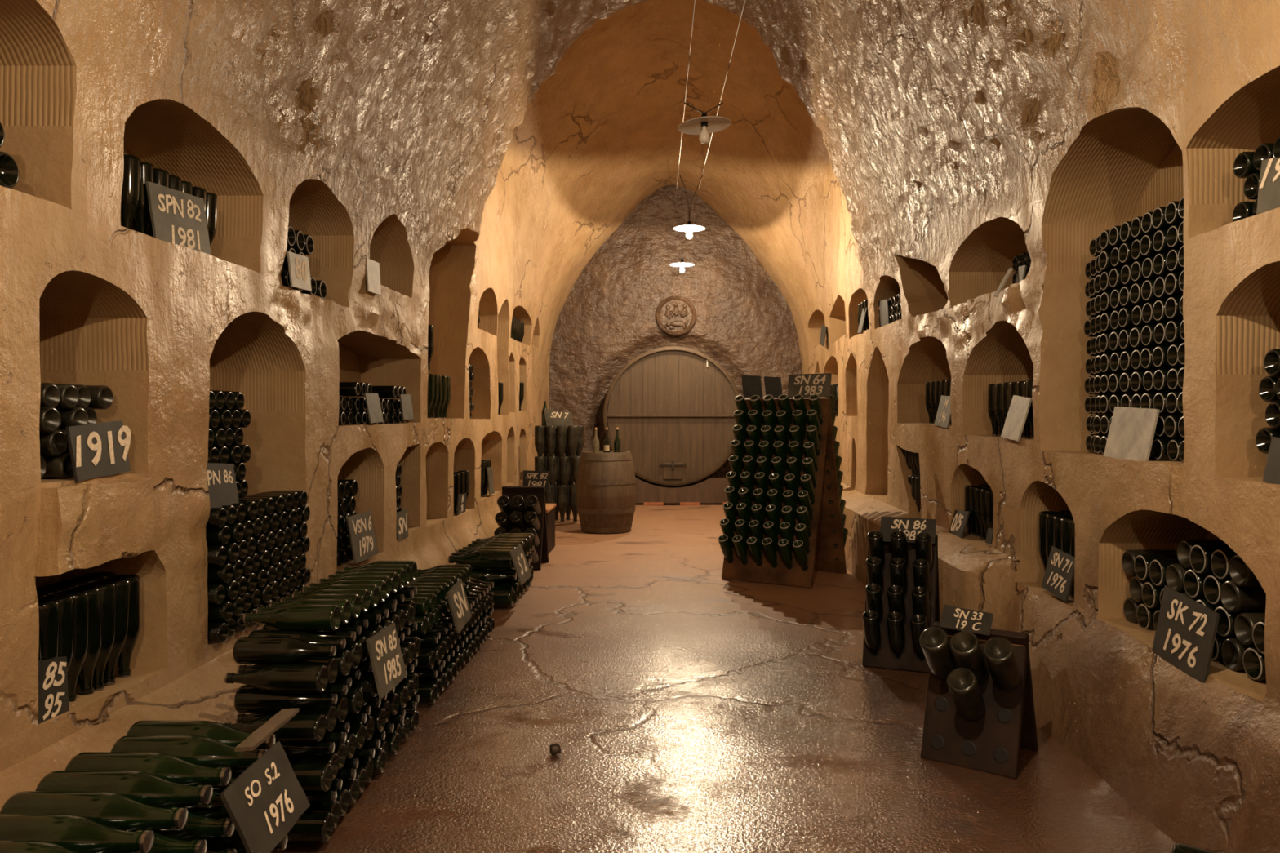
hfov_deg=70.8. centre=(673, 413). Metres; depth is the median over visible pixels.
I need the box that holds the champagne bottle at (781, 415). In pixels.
[775,410,790,439]
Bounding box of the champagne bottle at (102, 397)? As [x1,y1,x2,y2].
[85,385,113,408]
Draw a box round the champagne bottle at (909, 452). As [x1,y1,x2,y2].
[908,451,915,475]
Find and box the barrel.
[576,450,635,533]
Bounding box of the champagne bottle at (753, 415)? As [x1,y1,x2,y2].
[747,409,761,439]
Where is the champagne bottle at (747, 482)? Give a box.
[740,471,755,500]
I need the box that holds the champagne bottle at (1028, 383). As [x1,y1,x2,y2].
[1026,380,1034,438]
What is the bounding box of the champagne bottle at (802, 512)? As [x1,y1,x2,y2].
[796,506,811,536]
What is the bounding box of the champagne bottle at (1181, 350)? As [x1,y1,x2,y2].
[1177,342,1185,364]
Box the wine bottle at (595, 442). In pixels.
[592,427,599,453]
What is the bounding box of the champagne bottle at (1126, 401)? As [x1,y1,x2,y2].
[1120,393,1135,407]
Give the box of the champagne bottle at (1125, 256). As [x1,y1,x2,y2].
[1118,242,1144,263]
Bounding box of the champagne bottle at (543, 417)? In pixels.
[541,400,546,425]
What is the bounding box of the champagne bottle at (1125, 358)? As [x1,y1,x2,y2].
[1120,350,1148,370]
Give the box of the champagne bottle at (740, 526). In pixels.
[734,519,749,547]
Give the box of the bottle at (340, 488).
[337,482,344,500]
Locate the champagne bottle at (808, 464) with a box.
[802,457,816,487]
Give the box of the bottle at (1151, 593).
[1142,581,1164,608]
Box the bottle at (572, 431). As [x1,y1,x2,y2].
[567,425,577,462]
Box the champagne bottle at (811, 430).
[805,425,819,455]
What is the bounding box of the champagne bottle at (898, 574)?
[888,557,906,596]
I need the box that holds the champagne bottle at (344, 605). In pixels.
[255,599,351,625]
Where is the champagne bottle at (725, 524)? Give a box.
[719,518,734,546]
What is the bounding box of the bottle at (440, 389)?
[434,375,442,417]
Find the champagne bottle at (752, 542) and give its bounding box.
[746,537,761,565]
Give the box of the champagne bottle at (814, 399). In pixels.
[808,394,822,423]
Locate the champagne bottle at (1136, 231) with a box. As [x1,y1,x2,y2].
[1130,216,1155,237]
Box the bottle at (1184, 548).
[1177,539,1225,568]
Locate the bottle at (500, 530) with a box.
[493,527,507,535]
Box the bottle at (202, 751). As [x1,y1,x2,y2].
[110,735,266,768]
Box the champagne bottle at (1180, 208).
[1177,196,1183,218]
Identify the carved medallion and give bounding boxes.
[655,295,696,336]
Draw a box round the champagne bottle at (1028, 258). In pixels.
[1026,251,1031,265]
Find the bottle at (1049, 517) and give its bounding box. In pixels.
[1045,512,1068,560]
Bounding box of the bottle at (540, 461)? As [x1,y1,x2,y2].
[534,456,545,471]
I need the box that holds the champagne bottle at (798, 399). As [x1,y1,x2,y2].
[792,394,807,423]
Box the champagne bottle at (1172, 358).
[1167,343,1184,366]
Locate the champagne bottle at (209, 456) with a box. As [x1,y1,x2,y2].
[207,449,210,462]
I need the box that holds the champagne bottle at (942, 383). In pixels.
[939,380,945,399]
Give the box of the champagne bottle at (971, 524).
[964,485,978,533]
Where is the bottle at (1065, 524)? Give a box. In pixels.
[1060,517,1074,597]
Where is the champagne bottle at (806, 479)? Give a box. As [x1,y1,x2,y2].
[800,474,814,503]
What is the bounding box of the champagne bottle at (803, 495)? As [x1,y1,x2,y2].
[797,490,813,519]
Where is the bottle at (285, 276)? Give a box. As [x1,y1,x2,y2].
[280,267,293,288]
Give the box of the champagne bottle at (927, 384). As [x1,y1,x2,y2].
[924,382,933,423]
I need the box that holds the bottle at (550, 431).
[545,426,555,456]
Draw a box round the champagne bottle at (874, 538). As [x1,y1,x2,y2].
[866,530,884,567]
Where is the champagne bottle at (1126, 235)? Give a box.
[1120,221,1142,241]
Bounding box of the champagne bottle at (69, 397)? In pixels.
[53,383,79,408]
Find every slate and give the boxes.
[38,656,69,724]
[66,420,130,482]
[145,181,211,255]
[206,462,239,510]
[219,741,310,852]
[286,251,311,290]
[346,510,377,564]
[364,393,383,423]
[365,257,381,295]
[365,622,406,698]
[395,509,408,542]
[399,394,413,420]
[445,578,471,633]
[456,493,466,515]
[486,466,494,495]
[509,544,531,585]
[522,470,549,490]
[543,408,573,428]
[741,375,762,398]
[764,376,782,397]
[787,373,831,398]
[819,324,826,346]
[831,383,838,416]
[857,306,867,333]
[878,298,889,327]
[880,516,936,543]
[933,395,951,428]
[940,604,993,635]
[948,510,969,538]
[985,528,993,544]
[993,267,1013,297]
[1000,395,1032,441]
[1015,265,1026,283]
[1041,546,1075,602]
[1103,406,1159,461]
[1151,585,1220,683]
[1256,157,1279,214]
[1262,436,1279,484]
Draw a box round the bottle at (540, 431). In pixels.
[534,426,545,456]
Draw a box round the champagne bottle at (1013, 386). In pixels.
[1009,382,1017,405]
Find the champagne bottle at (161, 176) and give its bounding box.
[148,168,168,237]
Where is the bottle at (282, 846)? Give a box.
[217,834,288,852]
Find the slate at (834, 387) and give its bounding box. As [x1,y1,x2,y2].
[831,383,838,416]
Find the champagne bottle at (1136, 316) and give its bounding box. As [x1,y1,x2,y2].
[1131,304,1157,325]
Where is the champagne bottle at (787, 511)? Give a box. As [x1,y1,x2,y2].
[781,506,795,535]
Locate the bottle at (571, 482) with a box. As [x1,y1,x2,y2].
[566,455,575,484]
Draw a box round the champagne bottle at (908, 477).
[907,475,915,484]
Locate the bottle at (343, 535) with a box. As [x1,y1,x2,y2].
[337,530,346,547]
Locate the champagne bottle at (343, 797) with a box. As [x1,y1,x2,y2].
[326,788,349,816]
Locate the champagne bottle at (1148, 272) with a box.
[1142,257,1167,278]
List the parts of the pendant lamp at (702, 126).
lamp shade, bulb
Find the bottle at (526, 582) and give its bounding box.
[524,579,528,590]
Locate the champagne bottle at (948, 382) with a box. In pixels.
[945,379,951,424]
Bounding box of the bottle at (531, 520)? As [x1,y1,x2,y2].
[524,511,540,532]
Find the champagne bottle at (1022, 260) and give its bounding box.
[1018,252,1030,268]
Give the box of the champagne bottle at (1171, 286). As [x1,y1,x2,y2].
[1164,272,1182,295]
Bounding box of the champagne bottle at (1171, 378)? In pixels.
[1166,368,1182,390]
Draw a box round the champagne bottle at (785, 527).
[779,521,794,551]
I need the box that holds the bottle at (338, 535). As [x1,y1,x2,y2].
[337,533,340,550]
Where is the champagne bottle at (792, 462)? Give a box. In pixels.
[786,457,800,486]
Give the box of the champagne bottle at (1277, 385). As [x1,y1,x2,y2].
[1275,377,1279,399]
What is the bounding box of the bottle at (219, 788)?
[207,777,235,793]
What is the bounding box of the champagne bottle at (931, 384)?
[929,381,937,423]
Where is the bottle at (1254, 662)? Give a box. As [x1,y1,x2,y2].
[1242,647,1266,681]
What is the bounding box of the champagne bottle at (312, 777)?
[289,763,333,792]
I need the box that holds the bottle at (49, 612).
[38,600,60,660]
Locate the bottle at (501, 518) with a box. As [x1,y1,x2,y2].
[494,511,511,532]
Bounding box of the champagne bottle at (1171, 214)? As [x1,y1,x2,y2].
[1164,200,1183,224]
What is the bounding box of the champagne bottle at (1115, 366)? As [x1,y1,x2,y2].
[1110,351,1146,371]
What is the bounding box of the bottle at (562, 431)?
[555,426,567,462]
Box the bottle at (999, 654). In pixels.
[982,637,1021,692]
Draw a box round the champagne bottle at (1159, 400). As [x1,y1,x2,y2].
[1153,391,1170,413]
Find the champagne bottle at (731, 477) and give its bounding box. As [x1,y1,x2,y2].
[725,471,740,499]
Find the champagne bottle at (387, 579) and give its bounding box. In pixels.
[308,575,391,598]
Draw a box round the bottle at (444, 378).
[439,375,447,417]
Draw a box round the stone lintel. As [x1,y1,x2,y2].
[34,476,155,577]
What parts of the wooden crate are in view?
crate lid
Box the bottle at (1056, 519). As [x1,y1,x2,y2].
[1053,515,1073,550]
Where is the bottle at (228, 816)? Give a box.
[213,814,230,819]
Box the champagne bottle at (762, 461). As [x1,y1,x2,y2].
[756,456,770,485]
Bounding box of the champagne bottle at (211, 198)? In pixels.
[205,191,217,246]
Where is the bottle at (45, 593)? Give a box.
[37,591,48,597]
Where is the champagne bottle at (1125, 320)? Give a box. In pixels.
[1118,307,1145,328]
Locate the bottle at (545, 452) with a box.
[541,425,548,456]
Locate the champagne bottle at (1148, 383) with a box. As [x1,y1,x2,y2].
[1142,369,1182,391]
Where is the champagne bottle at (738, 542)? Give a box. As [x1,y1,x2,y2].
[732,535,747,564]
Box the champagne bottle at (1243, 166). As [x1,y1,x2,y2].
[1233,151,1260,178]
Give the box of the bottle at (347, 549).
[341,545,351,562]
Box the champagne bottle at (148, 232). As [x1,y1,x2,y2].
[146,226,150,235]
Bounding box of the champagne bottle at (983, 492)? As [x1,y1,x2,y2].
[980,489,991,540]
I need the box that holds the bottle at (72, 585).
[40,582,75,591]
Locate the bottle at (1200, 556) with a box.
[1189,543,1231,574]
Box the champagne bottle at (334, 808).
[304,800,340,827]
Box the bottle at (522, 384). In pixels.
[519,382,524,410]
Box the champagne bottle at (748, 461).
[742,455,756,484]
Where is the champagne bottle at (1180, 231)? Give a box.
[1177,221,1183,243]
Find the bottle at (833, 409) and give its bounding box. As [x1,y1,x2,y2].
[830,384,835,412]
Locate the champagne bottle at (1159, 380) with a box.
[1152,368,1182,391]
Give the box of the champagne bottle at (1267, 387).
[1258,375,1279,402]
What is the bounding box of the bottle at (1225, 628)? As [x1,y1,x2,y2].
[1214,605,1240,637]
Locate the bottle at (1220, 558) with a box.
[1210,548,1236,580]
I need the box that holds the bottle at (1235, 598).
[1220,580,1266,613]
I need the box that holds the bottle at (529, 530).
[523,528,539,548]
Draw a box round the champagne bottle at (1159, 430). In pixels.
[1155,415,1168,437]
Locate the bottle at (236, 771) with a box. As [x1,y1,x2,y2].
[231,765,249,778]
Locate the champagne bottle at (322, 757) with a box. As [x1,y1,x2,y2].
[288,752,339,780]
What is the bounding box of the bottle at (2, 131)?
[0,121,4,147]
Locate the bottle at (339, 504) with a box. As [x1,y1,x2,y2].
[337,500,340,516]
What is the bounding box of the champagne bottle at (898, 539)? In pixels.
[889,531,907,567]
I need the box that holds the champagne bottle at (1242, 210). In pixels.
[1232,200,1254,222]
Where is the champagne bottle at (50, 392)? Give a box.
[40,382,60,407]
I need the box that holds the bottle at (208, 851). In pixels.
[206,848,236,852]
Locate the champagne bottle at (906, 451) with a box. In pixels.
[905,449,911,469]
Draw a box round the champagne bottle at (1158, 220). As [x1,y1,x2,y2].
[1151,206,1180,229]
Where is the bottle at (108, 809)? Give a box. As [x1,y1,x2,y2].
[0,791,187,831]
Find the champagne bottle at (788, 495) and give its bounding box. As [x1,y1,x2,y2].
[782,489,797,519]
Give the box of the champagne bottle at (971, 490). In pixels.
[968,486,983,536]
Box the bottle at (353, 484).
[337,479,357,496]
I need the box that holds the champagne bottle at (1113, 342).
[1108,330,1135,351]
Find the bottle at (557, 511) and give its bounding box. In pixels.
[555,484,559,520]
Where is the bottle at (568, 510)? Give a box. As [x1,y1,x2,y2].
[565,484,573,520]
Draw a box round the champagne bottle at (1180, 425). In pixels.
[1177,416,1184,438]
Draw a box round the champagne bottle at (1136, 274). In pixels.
[1130,260,1156,281]
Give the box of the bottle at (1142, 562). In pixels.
[1133,554,1177,581]
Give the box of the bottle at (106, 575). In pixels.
[83,572,115,579]
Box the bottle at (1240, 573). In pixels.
[1228,554,1262,586]
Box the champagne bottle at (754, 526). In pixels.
[748,520,764,549]
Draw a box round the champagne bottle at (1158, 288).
[1153,275,1182,297]
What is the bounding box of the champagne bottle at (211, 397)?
[208,390,215,409]
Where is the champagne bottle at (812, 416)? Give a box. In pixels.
[806,409,821,439]
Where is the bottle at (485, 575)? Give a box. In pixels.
[471,567,516,583]
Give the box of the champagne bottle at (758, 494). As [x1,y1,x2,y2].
[752,488,767,516]
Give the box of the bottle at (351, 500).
[345,496,355,513]
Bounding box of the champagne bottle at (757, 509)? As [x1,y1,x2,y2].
[751,503,765,533]
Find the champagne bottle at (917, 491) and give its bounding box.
[915,477,920,512]
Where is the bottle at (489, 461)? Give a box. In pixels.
[483,459,491,494]
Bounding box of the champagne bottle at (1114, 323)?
[1110,309,1133,329]
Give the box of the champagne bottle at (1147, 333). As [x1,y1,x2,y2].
[1141,324,1172,346]
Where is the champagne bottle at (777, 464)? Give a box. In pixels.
[771,456,786,486]
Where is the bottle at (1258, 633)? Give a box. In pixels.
[1252,620,1265,654]
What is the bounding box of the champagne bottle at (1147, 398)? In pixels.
[1140,392,1157,408]
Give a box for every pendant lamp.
[670,220,696,266]
[673,174,705,231]
[677,102,731,143]
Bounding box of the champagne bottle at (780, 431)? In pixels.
[774,425,788,454]
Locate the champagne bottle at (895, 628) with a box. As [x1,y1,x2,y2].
[886,611,905,657]
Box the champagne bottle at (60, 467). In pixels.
[40,453,73,479]
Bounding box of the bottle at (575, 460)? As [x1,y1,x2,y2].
[572,456,580,485]
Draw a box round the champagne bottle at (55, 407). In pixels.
[54,407,61,430]
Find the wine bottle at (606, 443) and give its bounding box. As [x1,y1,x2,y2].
[603,427,610,453]
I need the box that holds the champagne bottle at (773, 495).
[767,488,782,518]
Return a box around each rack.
[502,486,548,569]
[721,397,846,588]
[862,531,940,673]
[920,621,1038,779]
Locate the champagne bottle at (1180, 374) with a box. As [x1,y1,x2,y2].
[1177,366,1184,389]
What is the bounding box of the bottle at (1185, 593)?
[1182,592,1198,600]
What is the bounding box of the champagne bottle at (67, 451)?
[57,429,70,453]
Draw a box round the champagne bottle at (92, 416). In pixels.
[84,407,97,424]
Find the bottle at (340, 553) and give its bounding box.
[337,547,344,565]
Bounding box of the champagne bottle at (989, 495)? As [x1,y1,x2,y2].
[986,490,993,528]
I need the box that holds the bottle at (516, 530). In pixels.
[509,527,522,533]
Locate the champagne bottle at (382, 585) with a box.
[302,579,386,603]
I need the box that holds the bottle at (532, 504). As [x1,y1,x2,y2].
[524,495,541,516]
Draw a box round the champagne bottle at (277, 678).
[224,664,328,693]
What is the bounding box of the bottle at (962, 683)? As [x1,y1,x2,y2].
[946,667,985,722]
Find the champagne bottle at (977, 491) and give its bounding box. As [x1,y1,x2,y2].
[974,488,989,538]
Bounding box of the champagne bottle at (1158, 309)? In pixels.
[1152,299,1183,321]
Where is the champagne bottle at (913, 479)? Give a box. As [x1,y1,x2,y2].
[911,476,918,499]
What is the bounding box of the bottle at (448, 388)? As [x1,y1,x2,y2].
[442,376,450,418]
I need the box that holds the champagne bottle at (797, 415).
[792,409,806,439]
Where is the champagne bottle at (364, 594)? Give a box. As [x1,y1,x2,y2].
[280,589,369,613]
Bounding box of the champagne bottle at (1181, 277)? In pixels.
[1178,270,1183,290]
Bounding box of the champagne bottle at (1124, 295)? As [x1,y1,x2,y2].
[1119,285,1145,306]
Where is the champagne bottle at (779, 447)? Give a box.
[773,440,787,471]
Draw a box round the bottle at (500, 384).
[497,382,502,414]
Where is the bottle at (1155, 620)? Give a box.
[1152,608,1159,631]
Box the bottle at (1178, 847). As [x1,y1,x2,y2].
[1171,843,1214,852]
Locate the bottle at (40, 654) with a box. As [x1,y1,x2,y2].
[38,606,42,660]
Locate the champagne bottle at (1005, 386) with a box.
[1001,382,1010,421]
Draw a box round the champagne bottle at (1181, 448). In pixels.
[1178,440,1184,461]
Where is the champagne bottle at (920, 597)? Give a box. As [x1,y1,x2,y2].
[911,586,929,624]
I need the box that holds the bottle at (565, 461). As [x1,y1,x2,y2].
[560,456,570,485]
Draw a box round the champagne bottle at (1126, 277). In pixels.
[1120,264,1144,284]
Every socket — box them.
[687,221,691,229]
[701,112,707,127]
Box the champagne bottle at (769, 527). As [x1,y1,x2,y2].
[763,521,778,550]
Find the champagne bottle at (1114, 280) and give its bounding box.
[1108,267,1132,288]
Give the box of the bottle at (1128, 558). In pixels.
[1121,549,1177,576]
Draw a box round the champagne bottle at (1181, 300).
[1179,296,1182,315]
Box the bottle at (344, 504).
[338,497,347,515]
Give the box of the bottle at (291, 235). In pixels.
[287,225,295,246]
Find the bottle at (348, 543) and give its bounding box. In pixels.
[345,530,351,545]
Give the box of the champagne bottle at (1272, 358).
[1263,348,1279,376]
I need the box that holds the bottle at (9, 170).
[0,151,19,188]
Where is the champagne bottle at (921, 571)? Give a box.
[912,559,930,595]
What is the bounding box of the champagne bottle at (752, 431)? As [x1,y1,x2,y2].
[746,425,759,453]
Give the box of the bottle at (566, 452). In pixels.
[564,441,569,456]
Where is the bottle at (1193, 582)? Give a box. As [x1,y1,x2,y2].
[1183,568,1208,599]
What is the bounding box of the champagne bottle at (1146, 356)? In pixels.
[1140,346,1182,368]
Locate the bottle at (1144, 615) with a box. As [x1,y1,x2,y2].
[1136,603,1159,630]
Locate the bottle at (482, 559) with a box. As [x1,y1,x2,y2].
[448,549,514,569]
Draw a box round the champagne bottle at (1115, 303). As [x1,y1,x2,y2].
[1110,288,1135,308]
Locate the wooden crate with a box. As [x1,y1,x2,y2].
[545,503,555,552]
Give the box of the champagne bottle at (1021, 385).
[1016,381,1030,438]
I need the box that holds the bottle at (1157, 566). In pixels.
[1149,558,1179,586]
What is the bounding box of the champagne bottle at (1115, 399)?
[1109,394,1124,413]
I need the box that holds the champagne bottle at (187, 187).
[181,180,192,195]
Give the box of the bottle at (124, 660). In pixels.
[106,574,140,678]
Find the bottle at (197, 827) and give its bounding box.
[150,806,235,841]
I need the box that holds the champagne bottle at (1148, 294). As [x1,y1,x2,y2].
[1141,279,1168,301]
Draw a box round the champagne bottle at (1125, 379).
[1119,372,1159,392]
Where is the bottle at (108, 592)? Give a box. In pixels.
[81,582,115,691]
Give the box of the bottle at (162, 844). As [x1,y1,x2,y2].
[121,830,207,852]
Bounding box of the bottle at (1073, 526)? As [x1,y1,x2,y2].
[1069,520,1075,557]
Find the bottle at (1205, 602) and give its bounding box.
[1195,599,1220,611]
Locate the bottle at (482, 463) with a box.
[480,461,485,497]
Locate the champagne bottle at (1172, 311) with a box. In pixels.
[1164,296,1183,319]
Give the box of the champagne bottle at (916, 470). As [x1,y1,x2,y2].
[911,452,919,476]
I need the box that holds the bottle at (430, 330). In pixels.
[427,324,434,371]
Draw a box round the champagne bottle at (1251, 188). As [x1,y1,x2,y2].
[1243,172,1260,199]
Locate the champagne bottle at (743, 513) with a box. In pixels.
[736,502,751,532]
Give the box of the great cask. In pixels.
[603,346,739,485]
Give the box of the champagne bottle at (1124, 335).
[1118,328,1145,349]
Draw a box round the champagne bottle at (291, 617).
[243,604,341,631]
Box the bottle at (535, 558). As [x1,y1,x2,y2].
[528,547,538,565]
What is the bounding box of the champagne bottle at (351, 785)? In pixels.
[341,778,359,804]
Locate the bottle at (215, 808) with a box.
[175,791,228,818]
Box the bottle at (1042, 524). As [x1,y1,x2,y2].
[1038,511,1061,571]
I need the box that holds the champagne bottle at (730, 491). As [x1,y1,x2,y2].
[724,486,738,515]
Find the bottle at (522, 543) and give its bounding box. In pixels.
[462,540,525,553]
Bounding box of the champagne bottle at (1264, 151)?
[1253,142,1274,170]
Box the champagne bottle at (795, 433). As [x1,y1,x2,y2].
[789,425,804,455]
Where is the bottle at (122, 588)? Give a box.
[96,577,130,685]
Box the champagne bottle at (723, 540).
[718,534,733,562]
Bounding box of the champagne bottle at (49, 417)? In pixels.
[39,406,60,432]
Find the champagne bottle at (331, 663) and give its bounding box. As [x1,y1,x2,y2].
[236,657,337,684]
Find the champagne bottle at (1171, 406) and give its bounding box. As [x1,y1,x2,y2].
[1165,391,1182,413]
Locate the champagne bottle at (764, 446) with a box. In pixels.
[758,440,773,470]
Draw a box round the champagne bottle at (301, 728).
[223,714,325,742]
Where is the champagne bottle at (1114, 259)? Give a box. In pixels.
[1110,246,1133,266]
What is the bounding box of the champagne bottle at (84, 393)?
[72,384,91,408]
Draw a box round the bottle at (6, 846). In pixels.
[0,840,77,852]
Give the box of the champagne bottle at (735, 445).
[730,440,744,469]
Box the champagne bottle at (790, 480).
[784,473,799,502]
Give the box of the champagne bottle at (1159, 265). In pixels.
[1152,253,1181,275]
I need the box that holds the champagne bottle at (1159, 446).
[1151,438,1184,460]
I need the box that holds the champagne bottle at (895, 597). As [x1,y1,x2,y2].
[886,585,905,621]
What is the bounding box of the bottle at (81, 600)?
[51,590,88,702]
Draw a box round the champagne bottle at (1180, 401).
[1177,391,1182,413]
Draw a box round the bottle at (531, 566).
[528,564,533,582]
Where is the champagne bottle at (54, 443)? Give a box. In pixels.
[39,430,66,456]
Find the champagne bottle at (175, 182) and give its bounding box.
[168,174,182,191]
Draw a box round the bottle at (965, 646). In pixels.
[949,631,987,686]
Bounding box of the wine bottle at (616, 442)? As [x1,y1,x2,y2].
[613,427,620,452]
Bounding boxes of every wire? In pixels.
[675,0,695,201]
[693,0,746,207]
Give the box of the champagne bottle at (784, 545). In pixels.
[777,538,792,568]
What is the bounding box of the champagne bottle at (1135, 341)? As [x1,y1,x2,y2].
[1129,326,1157,347]
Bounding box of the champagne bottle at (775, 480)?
[768,472,783,502]
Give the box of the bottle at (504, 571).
[454,563,516,573]
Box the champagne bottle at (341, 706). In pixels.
[251,696,347,723]
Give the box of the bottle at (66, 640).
[37,594,74,672]
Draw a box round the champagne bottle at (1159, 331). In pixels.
[1153,322,1182,344]
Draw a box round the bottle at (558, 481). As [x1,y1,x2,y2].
[554,455,561,484]
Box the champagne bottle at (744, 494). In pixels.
[737,487,752,515]
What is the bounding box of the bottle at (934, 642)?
[919,626,956,681]
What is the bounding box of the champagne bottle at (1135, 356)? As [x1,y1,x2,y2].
[1130,349,1158,369]
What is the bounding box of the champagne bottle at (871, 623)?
[862,609,880,656]
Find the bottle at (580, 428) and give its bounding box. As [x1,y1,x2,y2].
[575,425,583,456]
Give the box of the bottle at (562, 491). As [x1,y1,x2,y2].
[556,484,568,522]
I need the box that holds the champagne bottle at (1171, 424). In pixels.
[1164,415,1183,437]
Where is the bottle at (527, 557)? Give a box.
[525,555,531,563]
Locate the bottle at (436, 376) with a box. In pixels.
[429,374,439,417]
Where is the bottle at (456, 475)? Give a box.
[453,472,460,513]
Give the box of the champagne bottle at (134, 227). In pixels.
[131,218,137,231]
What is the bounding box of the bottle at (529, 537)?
[471,535,532,553]
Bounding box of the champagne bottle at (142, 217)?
[133,161,154,234]
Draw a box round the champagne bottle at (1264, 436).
[1255,426,1279,453]
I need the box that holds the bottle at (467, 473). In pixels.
[457,470,469,509]
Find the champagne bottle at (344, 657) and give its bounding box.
[253,649,351,676]
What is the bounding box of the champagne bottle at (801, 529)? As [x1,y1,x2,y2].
[795,523,809,553]
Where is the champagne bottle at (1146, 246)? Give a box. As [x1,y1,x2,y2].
[1139,234,1168,256]
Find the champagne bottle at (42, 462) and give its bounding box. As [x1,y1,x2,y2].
[40,455,46,478]
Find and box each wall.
[0,0,568,811]
[548,184,801,486]
[782,0,1279,852]
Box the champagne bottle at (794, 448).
[788,440,802,471]
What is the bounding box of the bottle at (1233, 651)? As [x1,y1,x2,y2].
[1221,638,1255,671]
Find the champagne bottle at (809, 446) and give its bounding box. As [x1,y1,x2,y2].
[803,441,817,471]
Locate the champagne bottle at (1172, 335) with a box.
[1164,320,1184,342]
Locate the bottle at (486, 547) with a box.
[451,546,515,555]
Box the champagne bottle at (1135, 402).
[1131,392,1145,408]
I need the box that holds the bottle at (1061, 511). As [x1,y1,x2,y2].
[1058,510,1071,513]
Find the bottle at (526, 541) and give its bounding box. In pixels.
[467,537,528,556]
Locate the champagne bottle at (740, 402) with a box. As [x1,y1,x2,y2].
[734,395,749,423]
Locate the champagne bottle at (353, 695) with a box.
[337,688,362,714]
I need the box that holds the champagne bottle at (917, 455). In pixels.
[915,453,919,477]
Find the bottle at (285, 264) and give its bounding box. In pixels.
[282,247,295,267]
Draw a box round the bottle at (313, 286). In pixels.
[300,275,316,295]
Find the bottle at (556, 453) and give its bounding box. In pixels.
[554,427,559,456]
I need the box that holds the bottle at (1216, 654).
[1211,631,1236,662]
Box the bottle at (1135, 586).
[1128,576,1146,602]
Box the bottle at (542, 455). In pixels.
[542,455,549,484]
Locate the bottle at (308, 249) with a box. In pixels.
[294,234,313,254]
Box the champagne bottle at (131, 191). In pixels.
[120,154,140,229]
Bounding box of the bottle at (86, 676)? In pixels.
[64,586,102,695]
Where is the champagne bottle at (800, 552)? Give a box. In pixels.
[792,540,808,569]
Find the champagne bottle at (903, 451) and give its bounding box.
[902,448,905,457]
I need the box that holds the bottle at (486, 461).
[480,460,488,496]
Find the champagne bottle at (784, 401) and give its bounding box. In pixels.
[777,394,792,424]
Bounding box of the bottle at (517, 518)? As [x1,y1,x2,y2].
[509,511,526,532]
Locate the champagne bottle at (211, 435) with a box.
[208,428,214,448]
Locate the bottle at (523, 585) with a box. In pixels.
[516,575,525,594]
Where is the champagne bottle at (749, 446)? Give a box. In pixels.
[744,440,758,469]
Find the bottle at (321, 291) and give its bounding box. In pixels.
[314,280,326,298]
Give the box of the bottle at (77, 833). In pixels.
[0,813,154,852]
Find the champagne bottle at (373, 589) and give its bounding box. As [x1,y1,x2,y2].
[292,584,379,608]
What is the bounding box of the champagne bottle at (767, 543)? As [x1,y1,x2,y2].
[761,537,777,566]
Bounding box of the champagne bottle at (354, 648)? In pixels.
[336,643,360,668]
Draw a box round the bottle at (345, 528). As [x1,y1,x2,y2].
[342,512,351,530]
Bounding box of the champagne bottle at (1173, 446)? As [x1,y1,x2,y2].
[1167,439,1184,461]
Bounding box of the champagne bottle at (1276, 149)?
[1272,136,1279,157]
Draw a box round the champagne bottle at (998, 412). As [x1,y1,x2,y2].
[994,382,1004,436]
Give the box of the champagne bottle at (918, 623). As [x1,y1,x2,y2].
[910,613,928,660]
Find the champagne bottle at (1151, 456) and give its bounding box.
[1148,437,1183,458]
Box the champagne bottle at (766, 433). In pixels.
[760,425,774,454]
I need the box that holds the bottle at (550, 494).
[545,484,555,503]
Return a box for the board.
[234,708,298,751]
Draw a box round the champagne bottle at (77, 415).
[57,406,88,429]
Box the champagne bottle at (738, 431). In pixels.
[732,424,746,453]
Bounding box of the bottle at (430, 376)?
[426,373,434,417]
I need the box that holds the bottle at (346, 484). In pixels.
[337,480,351,497]
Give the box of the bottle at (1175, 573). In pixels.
[1164,563,1189,592]
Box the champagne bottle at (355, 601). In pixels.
[269,594,361,618]
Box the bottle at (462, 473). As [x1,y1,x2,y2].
[453,471,465,493]
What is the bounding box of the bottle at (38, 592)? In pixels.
[35,586,64,595]
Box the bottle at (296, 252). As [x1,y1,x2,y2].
[295,251,304,255]
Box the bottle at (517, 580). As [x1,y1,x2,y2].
[499,578,521,597]
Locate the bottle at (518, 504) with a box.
[511,495,527,516]
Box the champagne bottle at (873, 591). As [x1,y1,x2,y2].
[865,583,882,622]
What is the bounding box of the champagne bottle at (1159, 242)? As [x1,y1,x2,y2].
[1152,229,1180,252]
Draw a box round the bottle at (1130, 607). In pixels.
[1123,597,1144,623]
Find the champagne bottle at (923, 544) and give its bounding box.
[915,533,932,568]
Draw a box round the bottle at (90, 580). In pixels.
[70,576,104,583]
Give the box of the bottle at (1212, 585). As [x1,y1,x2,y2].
[1203,573,1226,605]
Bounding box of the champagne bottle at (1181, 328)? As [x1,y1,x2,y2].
[1179,320,1184,339]
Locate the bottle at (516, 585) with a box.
[493,582,519,602]
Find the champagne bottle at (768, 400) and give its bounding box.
[763,395,777,423]
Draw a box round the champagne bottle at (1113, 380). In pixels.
[1108,373,1124,392]
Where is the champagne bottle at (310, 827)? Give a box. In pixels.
[287,812,333,842]
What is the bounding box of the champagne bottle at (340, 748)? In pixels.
[333,742,346,769]
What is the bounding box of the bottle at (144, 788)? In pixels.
[35,770,213,808]
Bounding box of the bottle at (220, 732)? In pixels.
[126,720,275,750]

